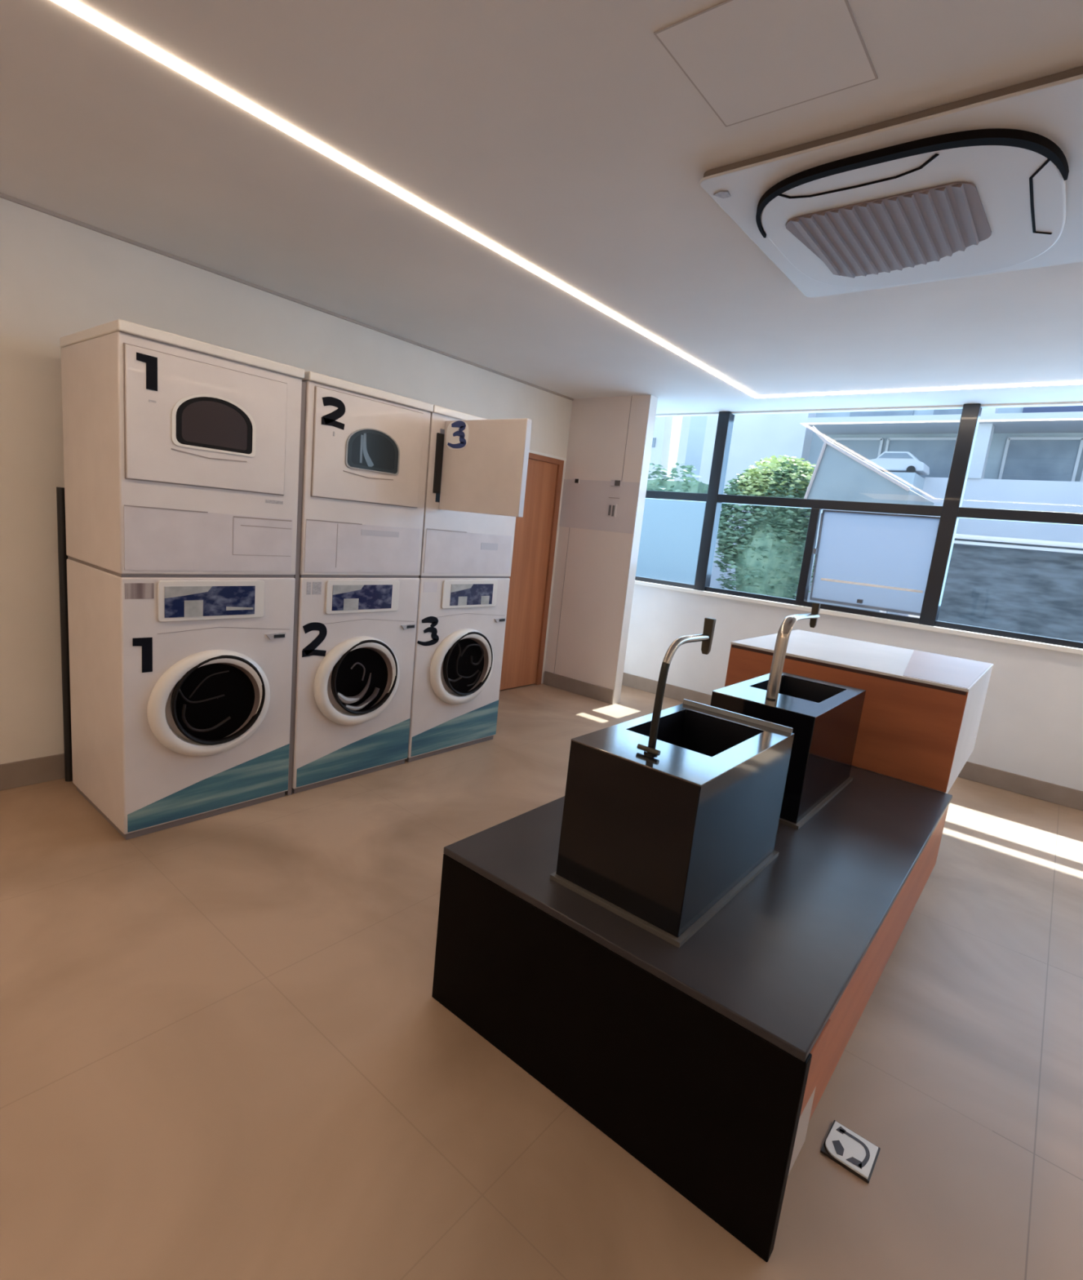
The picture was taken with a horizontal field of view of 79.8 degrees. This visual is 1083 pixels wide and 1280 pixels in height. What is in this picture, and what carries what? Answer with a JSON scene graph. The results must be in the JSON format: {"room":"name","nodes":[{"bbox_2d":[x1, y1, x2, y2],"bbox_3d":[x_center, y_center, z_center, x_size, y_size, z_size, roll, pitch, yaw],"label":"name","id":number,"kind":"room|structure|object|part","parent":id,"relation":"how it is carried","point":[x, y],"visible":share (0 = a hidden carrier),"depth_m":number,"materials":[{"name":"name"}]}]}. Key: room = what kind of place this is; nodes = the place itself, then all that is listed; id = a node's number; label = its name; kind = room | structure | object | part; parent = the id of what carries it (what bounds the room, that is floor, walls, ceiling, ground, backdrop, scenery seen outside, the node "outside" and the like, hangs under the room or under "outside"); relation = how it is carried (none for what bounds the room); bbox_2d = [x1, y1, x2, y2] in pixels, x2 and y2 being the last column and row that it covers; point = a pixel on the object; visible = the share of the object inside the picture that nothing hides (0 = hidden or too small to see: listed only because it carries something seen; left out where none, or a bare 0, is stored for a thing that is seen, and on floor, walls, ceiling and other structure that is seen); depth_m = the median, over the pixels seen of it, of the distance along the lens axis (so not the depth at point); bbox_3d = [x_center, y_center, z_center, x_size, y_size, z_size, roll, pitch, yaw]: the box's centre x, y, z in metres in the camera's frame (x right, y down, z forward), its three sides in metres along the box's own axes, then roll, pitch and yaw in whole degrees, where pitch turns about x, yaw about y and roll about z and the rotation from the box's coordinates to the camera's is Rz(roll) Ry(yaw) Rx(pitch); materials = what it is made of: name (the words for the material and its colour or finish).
{"room":"laundry","nodes":[
{"label":"laundry","id":0,"kind":"room"},
{"bbox_2d":[0,197,572,764],"bbox_3d":[-1.894,-0.575,3.111,0.100,2.400,7.870,14,13,38],"label":"wall","id":1,"kind":"structure","parent":0,"point":[60,277],"depth_m":2.82,"materials":[{"name":"paint"}]},
{"bbox_2d":[0,753,65,791],"bbox_3d":[-2.495,0.614,2.633,0.012,0.118,6.000,14,13,38],"label":"baseboard","id":2,"kind":"structure","parent":1,"relation":"attached to","point":[49,768],"depth_m":2.89,"materials":[{"name":"tile"}]},
{"bbox_2d":[56,486,72,782],"bbox_3d":[-2.105,-0.002,2.868,0.038,1.320,0.038,14,13,38],"label":"drain pipe","id":3,"kind":"object","parent":1,"relation":"attached to","point":[60,500],"visible":0.71,"depth_m":2.85,"materials":[{"name":"black"}]},
{"bbox_2d":[0,192,573,400],"bbox_3d":[-1.953,-1.708,2.599,0.012,0.014,6.970,14,13,38],"label":"trim","id":4,"kind":"structure","parent":1,"relation":"attached to","point":[4,196],"depth_m":3.16,"materials":[{"name":"beige"}]},
{"bbox_2d":[499,449,566,690],"bbox_3d":[-0.215,-0.530,5.181,0.148,1.925,0.940,14,13,38],"label":"door","id":5,"kind":"structure","parent":1,"relation":"in","point":[535,532],"depth_m":5.32,"materials":[{"name":"orange wood"}]},
{"bbox_3d":[-0.234,-0.523,5.194,0.106,1.905,0.895,14,13,38],"label":"frame","id":6,"kind":"part","parent":5,"relation":"part of","materials":[{"name":"brown wood"}]},
{"bbox_3d":[-0.096,-1.457,4.996,0.010,0.020,0.940,14,13,38],"label":"casing","id":7,"kind":"part","parent":5,"relation":"part of","materials":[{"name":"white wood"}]},
{"bbox_2d":[0,683,1082,1279],"bbox_3d":[0.442,1.253,1.358,6.520,0.100,7.870,14,13,38],"label":"floor","id":8,"kind":"structure","parent":0,"point":[228,1051],"depth_m":1.63,"materials":[{"name":"tile"}]},
{"bbox_2d":[66,555,295,839],"bbox_3d":[-1.576,0.195,2.866,0.667,1.042,0.681,14,13,38],"label":"washing machine","id":9,"kind":"object","parent":8,"relation":"on","point":[180,688],"depth_m":2.62,"materials":[{"name":"white metal"}]},
{"bbox_3d":[-1.539,-0.314,2.788,0.609,0.012,0.673,14,13,38],"label":"stacking strip","id":10,"kind":"part","parent":9,"relation":"part of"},
{"bbox_2d":[59,319,304,574],"bbox_3d":[-1.491,-0.741,2.708,0.639,0.863,0.685,14,13,38],"label":"dryer","id":11,"kind":"object","parent":9,"relation":"on","point":[181,454],"visible":1,"depth_m":2.46,"materials":[{"name":"white metal"}]},
{"bbox_3d":[-1.256,-0.812,2.474,0.010,0.447,0.589,14,13,38],"label":"door","id":12,"kind":"part","parent":11,"relation":"part of","materials":[{"name":"white metal"}]},
{"bbox_3d":[-1.290,-0.387,2.568,0.003,0.227,0.644,14,13,38],"label":"service panel","id":13,"kind":"part","parent":11,"relation":"part of","materials":[{"name":"white metal"}]},
{"bbox_3d":[-1.348,0.263,2.666,0.037,0.451,0.490,14,13,38],"label":"door","id":14,"kind":"part","parent":9,"relation":"part of","materials":[{"name":"white"}]},
{"bbox_3d":[-1.315,-0.160,2.602,0.009,0.158,0.416,14,13,38],"label":"control panel","id":15,"kind":"part","parent":9,"relation":"part of","materials":[{"name":"white"}]},
{"bbox_2d":[284,381,306,795],"bbox_3d":[-1.187,-0.201,2.968,0.240,1.860,0.021,14,13,38],"label":"strip","id":16,"kind":"object","parent":8,"relation":"on","point":[289,792],"visible":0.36,"depth_m":2.88,"materials":[{"name":"grey metal"}]},
{"bbox_2d":[292,574,419,793],"bbox_3d":[-1.128,0.143,3.410,0.667,1.042,0.678,14,13,38],"label":"washing machine","id":17,"kind":"object","parent":8,"relation":"on","point":[356,638],"depth_m":3.18,"materials":[{"name":"white metal"}]},
{"bbox_3d":[-0.899,0.206,3.209,0.037,0.451,0.490,14,13,38],"label":"door","id":18,"kind":"part","parent":17,"relation":"part of","materials":[{"name":"white"}]},
{"bbox_3d":[-1.091,-0.365,3.332,0.609,0.012,0.670,14,13,38],"label":"stacking strip","id":19,"kind":"part","parent":17,"relation":"part of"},
{"bbox_3d":[-0.863,-0.212,3.150,0.009,0.158,0.415,14,13,38],"label":"control panel","id":20,"kind":"part","parent":17,"relation":"part of","materials":[{"name":"white"}]},
{"bbox_2d":[299,370,433,575],"bbox_3d":[-1.042,-0.792,3.252,0.641,0.863,0.682,14,13,38],"label":"dryer","id":21,"kind":"object","parent":17,"relation":"on","point":[366,451],"visible":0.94,"depth_m":3.02,"materials":[{"name":"white metal"}]},
{"bbox_3d":[-0.842,-0.438,3.111,0.003,0.227,0.641,14,13,38],"label":"service panel","id":22,"kind":"part","parent":21,"relation":"part of","materials":[{"name":"white metal"}]},
{"bbox_3d":[-0.797,-0.877,3.028,0.010,0.458,0.589,14,13,38],"label":"door","id":23,"kind":"part","parent":21,"relation":"part of","materials":[{"name":"white metal"}]},
{"bbox_2d":[404,575,510,762],"bbox_3d":[-0.686,0.093,3.946,0.667,1.042,0.699,14,13,38],"label":"washing machine","id":24,"kind":"object","parent":8,"relation":"on","point":[461,622],"depth_m":3.72,"materials":[{"name":"white metal"}]},
{"bbox_3d":[-0.449,0.157,3.756,0.037,0.451,0.490,14,13,38],"label":"door","id":25,"kind":"part","parent":24,"relation":"part of","materials":[{"name":"white"}]},
{"bbox_3d":[-0.649,-0.415,3.868,0.609,0.012,0.691,14,13,38],"label":"stacking strip","id":26,"kind":"part","parent":24,"relation":"part of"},
{"bbox_3d":[-0.405,-0.264,3.706,0.009,0.158,0.430,14,13,38],"label":"control panel","id":27,"kind":"part","parent":24,"relation":"part of","materials":[{"name":"white"}]},
{"bbox_2d":[419,404,532,576],"bbox_3d":[-0.390,-0.791,3.619,1.190,0.863,0.703,14,13,38],"label":"dryer","id":28,"kind":"object","parent":24,"relation":"on","point":[477,467],"visible":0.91,"depth_m":3.32,"materials":[{"name":"white metal"}]},
{"bbox_3d":[-0.400,-0.488,3.648,0.003,0.227,0.662,14,13,38],"label":"service panel","id":29,"kind":"part","parent":28,"relation":"part of","materials":[{"name":"white metal"}]},
{"bbox_3d":[-0.292,-0.856,3.210,0.561,0.449,0.035,14,13,38],"label":"open door","id":30,"kind":"part","parent":28,"relation":"part of","materials":[{"name":"white metal"}]},
{"bbox_2d":[431,765,952,1262],"bbox_3d":[0.670,0.828,2.238,0.990,0.470,1.845,14,13,38],"label":"platform","id":31,"kind":"object","parent":8,"relation":"on","point":[709,1060],"visible":0.91,"depth_m":1.51,"materials":[{"name":"dark polished stone"},{"name":"terracotta wood"}]},
{"bbox_3d":[0.095,0.904,1.543,0.990,0.450,0.035,14,13,38],"label":"panel","id":32,"kind":"part","parent":31,"relation":"part of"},
{"bbox_2d":[443,765,952,1062],"bbox_3d":[0.691,0.608,2.200,0.986,0.020,1.845,14,13,38],"label":"island countertop","id":33,"kind":"structure","parent":31,"relation":"on","point":[779,958],"depth_m":1.64,"materials":[{"name":"black stone"}]},
{"bbox_2d":[550,698,794,947],"bbox_3d":[0.385,0.439,1.777,0.375,0.396,0.630,14,13,38],"label":"sink","id":34,"kind":"object","parent":33,"relation":"on","point":[664,842],"depth_m":1.58,"materials":[{"name":"black stone"}]},
{"bbox_3d":[0.366,0.627,1.810,0.375,0.012,0.630,14,13,38],"label":"trim","id":35,"kind":"part","parent":34,"relation":"part of","materials":[{"name":"grey"}]},
{"bbox_2d":[636,617,716,755],"bbox_3d":[0.350,0.111,1.632,0.058,0.324,0.252,14,13,38],"label":"faucet","id":36,"kind":"object","parent":34,"relation":"on","point":[706,637],"visible":1,"depth_m":1.56,"materials":[{"name":"grey metal"}]},
{"bbox_3d":[0.261,0.265,1.568,0.058,0.013,0.018,14,13,38],"label":"lever","id":37,"kind":"part","parent":36,"relation":"part of","materials":[{"name":"grey metal"}]},
{"bbox_3d":[0.364,0.020,1.620,0.019,0.066,0.216,14,13,38],"label":"spout","id":38,"kind":"part","parent":36,"relation":"part of","materials":[{"name":"silver metal"}]},
{"bbox_3d":[0.423,0.377,1.832,0.251,0.246,0.354,14,13,38],"label":"bowl","id":39,"kind":"part","parent":34,"relation":"part of","materials":[{"name":"black"}]},
{"bbox_3d":[0.591,0.230,1.980,0.348,0.016,0.008,14,13,38],"label":"splash lip","id":40,"kind":"part","parent":34,"relation":"part of","materials":[{"name":"metal"}]},
{"bbox_2d":[710,671,866,829],"bbox_3d":[0.934,0.378,2.477,0.378,0.382,0.677,14,13,38],"label":"sink","id":41,"kind":"object","parent":33,"relation":"on","point":[824,717],"visible":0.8,"depth_m":2.27,"materials":[{"name":"black stone"}]},
{"bbox_2d":[765,602,821,700],"bbox_3d":[0.924,0.034,2.366,0.042,0.333,0.354,14,13,38],"label":"faucet","id":42,"kind":"object","parent":41,"relation":"on","point":[785,628],"visible":1,"depth_m":2.25,"materials":[{"name":"silver metal"}]},
{"bbox_3d":[0.938,-0.061,2.354,0.042,0.065,0.318,14,13,38],"label":"spout","id":43,"kind":"part","parent":42,"relation":"part of","materials":[{"name":"silver metal"}]},
{"bbox_3d":[0.985,0.310,2.530,0.256,0.246,0.370,14,13,38],"label":"bowl","id":44,"kind":"part","parent":41,"relation":"part of","materials":[{"name":"black"}]},
{"bbox_3d":[0.915,0.559,2.509,0.378,0.012,0.677,14,13,38],"label":"trim","id":45,"kind":"part","parent":41,"relation":"part of","materials":[{"name":"grey metal"}]},
{"bbox_3d":[1.084,0.841,2.002,0.040,0.281,1.685,14,13,38],"label":"panel","id":46,"kind":"part","parent":31,"relation":"part of","materials":[{"name":"wood"}]},
{"bbox_2d":[820,1120,880,1183],"bbox_3d":[0.726,1.196,1.521,0.105,0.012,0.110,14,13,38],"label":"socket","id":47,"kind":"object","parent":8,"relation":"on","point":[856,1154],"visible":1,"depth_m":1.51,"materials":[{"name":"white plastic"}]},
{"bbox_2d":[724,629,993,793],"bbox_3d":[1.569,0.507,3.308,0.990,0.906,0.990,14,13,38],"label":"counter","id":48,"kind":"object","parent":8,"relation":"on","point":[922,712],"depth_m":2.78,"materials":[{"name":"white solid surface stone"},{"name":"terracotta wood"}]},
{"bbox_2d":[0,0,1082,413],"bbox_3d":[0.695,-1.220,0.917,6.520,0.150,7.870,14,13,38],"label":"ceiling","id":49,"kind":"structure","parent":0,"point":[565,135],"depth_m":2.05,"materials":[{"name":"paint"}]},
{"bbox_2d":[51,0,1082,397],"bbox_3d":[0.884,-1.121,0.914,3.753,0.006,6.490,14,13,38],"label":"led strip","id":50,"kind":"object","parent":49,"relation":"attached to","point":[70,5],"visible":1,"depth_m":2.06,"materials":[{"name":"white plastic"}]},
{"bbox_2d":[653,0,878,126],"bbox_3d":[0.485,-1.247,1.384,0.353,0.003,0.363,14,13,38],"label":"ceiling hatch","id":51,"kind":"object","parent":49,"relation":"attached to","point":[748,60],"visible":1,"depth_m":1.37,"materials":[{"name":"paint"}]},
{"bbox_2d":[699,66,1082,297],"bbox_3d":[1.121,-1.256,1.947,0.945,0.054,1.000,14,13,38],"label":"air conditioner","id":52,"kind":"object","parent":49,"relation":"attached to","point":[991,182],"visible":1,"depth_m":1.79,"materials":[{"name":"white plastic"}]},
{"bbox_2d":[786,181,991,277],"bbox_3d":[1.089,-1.251,2.022,0.514,0.012,0.515,14,13,38],"label":"grille","id":53,"kind":"object","parent":52,"relation":"attached to","point":[944,222],"depth_m":1.97,"materials":[{"name":"grey plastic"}]},
{"bbox_2d":[542,395,650,704],"bbox_3d":[0.442,-0.726,5.303,0.732,2.400,0.112,14,13,38],"label":"wall","id":54,"kind":"structure","parent":0,"point":[596,575],"depth_m":5.26,"materials":[{"name":"white paint"}]},
{"bbox_2d":[572,478,579,483],"bbox_3d":[0.281,-1.304,5.309,0.070,0.040,0.015,14,13,38],"label":"wall hook","id":55,"kind":"object","parent":54,"relation":"attached to","point":[574,480],"visible":1,"depth_m":5.30,"materials":[{"name":"black metal"}]},
{"bbox_2d":[554,395,632,671],"bbox_3d":[0.399,-0.787,5.273,0.460,2.280,0.003,14,13,38],"label":"trim","id":56,"kind":"structure","parent":54,"relation":"attached to","point":[632,396],"depth_m":5.43,"materials":[{"name":"grey"}]},
{"bbox_2d":[559,479,639,533],"bbox_3d":[0.449,-1.081,5.203,0.732,0.390,0.004,14,13,38],"label":"wall panel","id":57,"kind":"object","parent":54,"relation":"attached to","point":[584,504],"depth_m":5.19,"materials":[{"name":"white paint"}]},
{"bbox_2d":[607,497,619,516],"bbox_3d":[0.562,-1.046,5.104,0.100,0.150,0.012,14,13,38],"label":"wall switch","id":58,"kind":"object","parent":54,"relation":"attached to","point":[612,508],"visible":1,"depth_m":5.10,"materials":[{"name":"grey plastic"}]},
{"bbox_3d":[0.558,-1.022,5.111,0.075,0.100,0.008,14,13,38],"label":"plate","id":59,"kind":"part","parent":58,"relation":"part of","materials":[{"name":"white plastic"}]},
{"bbox_2d":[610,480,622,486],"bbox_3d":[0.581,-1.228,5.068,0.095,0.048,0.015,14,13,38],"label":"wall socket","id":60,"kind":"object","parent":54,"relation":"attached to","point":[613,482],"visible":1,"depth_m":5.06,"materials":[{"name":"grey plastic"}]},
{"bbox_2d":[612,394,657,704],"bbox_3d":[0.727,-0.657,5.079,0.006,2.400,0.104,14,13,38],"label":"trim","id":61,"kind":"structure","parent":54,"relation":"attached to","point":[653,399],"depth_m":5.06,"materials":[{"name":"white paint"}]},
{"bbox_2d":[623,580,1082,791],"bbox_3d":[2.939,0.453,4.230,6.320,0.965,0.165,14,13,38],"label":"wall","id":62,"kind":"structure","parent":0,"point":[1031,724],"depth_m":4.30,"materials":[{"name":"paint"}]},
{"bbox_2d":[622,672,1082,811],"bbox_3d":[2.856,0.872,4.255,6.320,0.118,0.012,14,13,38],"label":"baseboard","id":63,"kind":"structure","parent":62,"relation":"attached to","point":[1024,785],"depth_m":4.18,"materials":[{"name":"tile"}]},
{"bbox_2d":[635,401,1082,648],"bbox_3d":[3.054,-0.722,4.015,6.320,1.435,0.100,14,13,38],"label":"window","id":64,"kind":"structure","parent":62,"relation":"attached to","point":[952,509],"depth_m":4.50,"materials":[{"name":"black metal"}]},
{"bbox_3d":[2.042,-0.621,4.830,0.035,0.640,0.054,14,13,38],"label":"stay arm","id":65,"kind":"part","parent":64,"relation":"part of","materials":[{"name":"silver metal"}]},
{"bbox_3d":[3.132,-1.420,3.899,6.320,0.012,0.060,14,13,38],"label":"head rail","id":66,"kind":"part","parent":64,"relation":"part of","materials":[{"name":"metal"}]},
{"bbox_2d":[809,509,940,616],"bbox_3d":[2.371,-0.565,4.651,0.770,0.679,0.079,14,13,38],"label":"window","id":67,"kind":"structure","parent":64,"relation":"attached to","point":[875,561],"depth_m":4.63,"materials":[{"name":"white glass"}]},
{"label":"outside","id":68,"kind":"structure","parent":0,"visible":0},
{"bbox_3d":[8.100,-1.036,16.308,24.000,0.100,24.470,14,13,38],"label":"ground","id":69,"kind":"structure","parent":68,"visible":0},
{"bbox_2d":[648,416,672,479],"bbox_3d":[2.264,-6.475,18.554,3.250,8.600,0.430,14,13,38],"label":"house","id":70,"kind":"structure","parent":69,"relation":"on","point":[660,448],"depth_m":17.69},
{"bbox_2d":[635,498,706,584],"bbox_3d":[0.295,-1.401,9.402,4.380,1.460,0.150,14,13,38],"label":"wall","id":71,"kind":"structure","parent":69,"relation":"on","point":[671,534],"depth_m":8.21,"materials":[{"name":"blue"}]},
{"bbox_2d":[646,462,708,493],"bbox_3d":[0.848,-1.661,9.668,3.489,1.989,0.944,14,13,38],"label":"clipped hedge","id":72,"kind":"object","parent":69,"relation":"on","point":[661,485],"visible":0.04,"depth_m":8.68,"materials":[{"name":"green plant"}]},
{"bbox_3d":[0.965,-1.504,9.620,2.900,1.720,0.350,14,13,38],"label":"stem","id":73,"kind":"part","parent":72,"relation":"part of","materials":[{"name":"green plant"}]},
{"bbox_2d":[674,416,691,480],"bbox_3d":[4.609,-6.086,17.717,0.580,8.600,2.000,14,13,38],"label":"building","id":74,"kind":"structure","parent":69,"relation":"on","point":[686,423],"depth_m":17.20,"materials":[{"name":"white paint"}]},
{"bbox_2d":[713,454,817,599],"bbox_3d":[2.859,-1.239,8.182,1.383,2.083,1.150,14,13,38],"label":"round bush","id":75,"kind":"object","parent":69,"relation":"on","point":[767,557],"visible":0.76,"depth_m":7.83,"materials":[{"name":"green plant"}]},
{"bbox_2d":[808,471,924,614],"bbox_3d":[5.242,-1.500,10.481,1.200,2.270,1.000,14,13,38],"label":"deck","id":76,"kind":"object","parent":69,"relation":"on","point":[915,482],"visible":0.07,"depth_m":9.73,"materials":[{"name":"white"}]},
{"bbox_2d":[863,451,929,475],"bbox_3d":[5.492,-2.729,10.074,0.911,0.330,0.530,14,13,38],"label":"parked car","id":77,"kind":"object","parent":76,"relation":"on","point":[887,461],"visible":0.71,"depth_m":9.85,"materials":[{"name":"white metal"}]},
{"bbox_2d":[800,426,933,613],"bbox_3d":[3.470,-1.048,7.034,1.010,2.234,1.418,14,13,38],"label":"canopy","id":78,"kind":"object","parent":69,"relation":"on","point":[838,474],"visible":0.71,"depth_m":6.45,"materials":[{"name":"grey"}]},
{"bbox_2d":[682,405,1082,616],"bbox_3d":[9.195,-4.233,9.954,13.720,8.600,4.400,14,13,38],"label":"building","id":79,"kind":"structure","parent":69,"relation":"on","point":[1030,459],"depth_m":10.08,"materials":[{"name":"white paint"}]},
{"bbox_2d":[908,533,1082,641],"bbox_3d":[5.676,0.148,4.379,5.620,1.260,0.360,14,13,38],"label":"wall","id":80,"kind":"structure","parent":69,"relation":"on","point":[1035,587],"depth_m":5.55,"materials":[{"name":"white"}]},
{"bbox_3d":[5.708,-0.372,4.121,5.450,0.025,0.040,14,13,38],"label":"rail","id":81,"kind":"part","parent":80,"relation":"part of","materials":[{"name":"white metal"}]}
]}

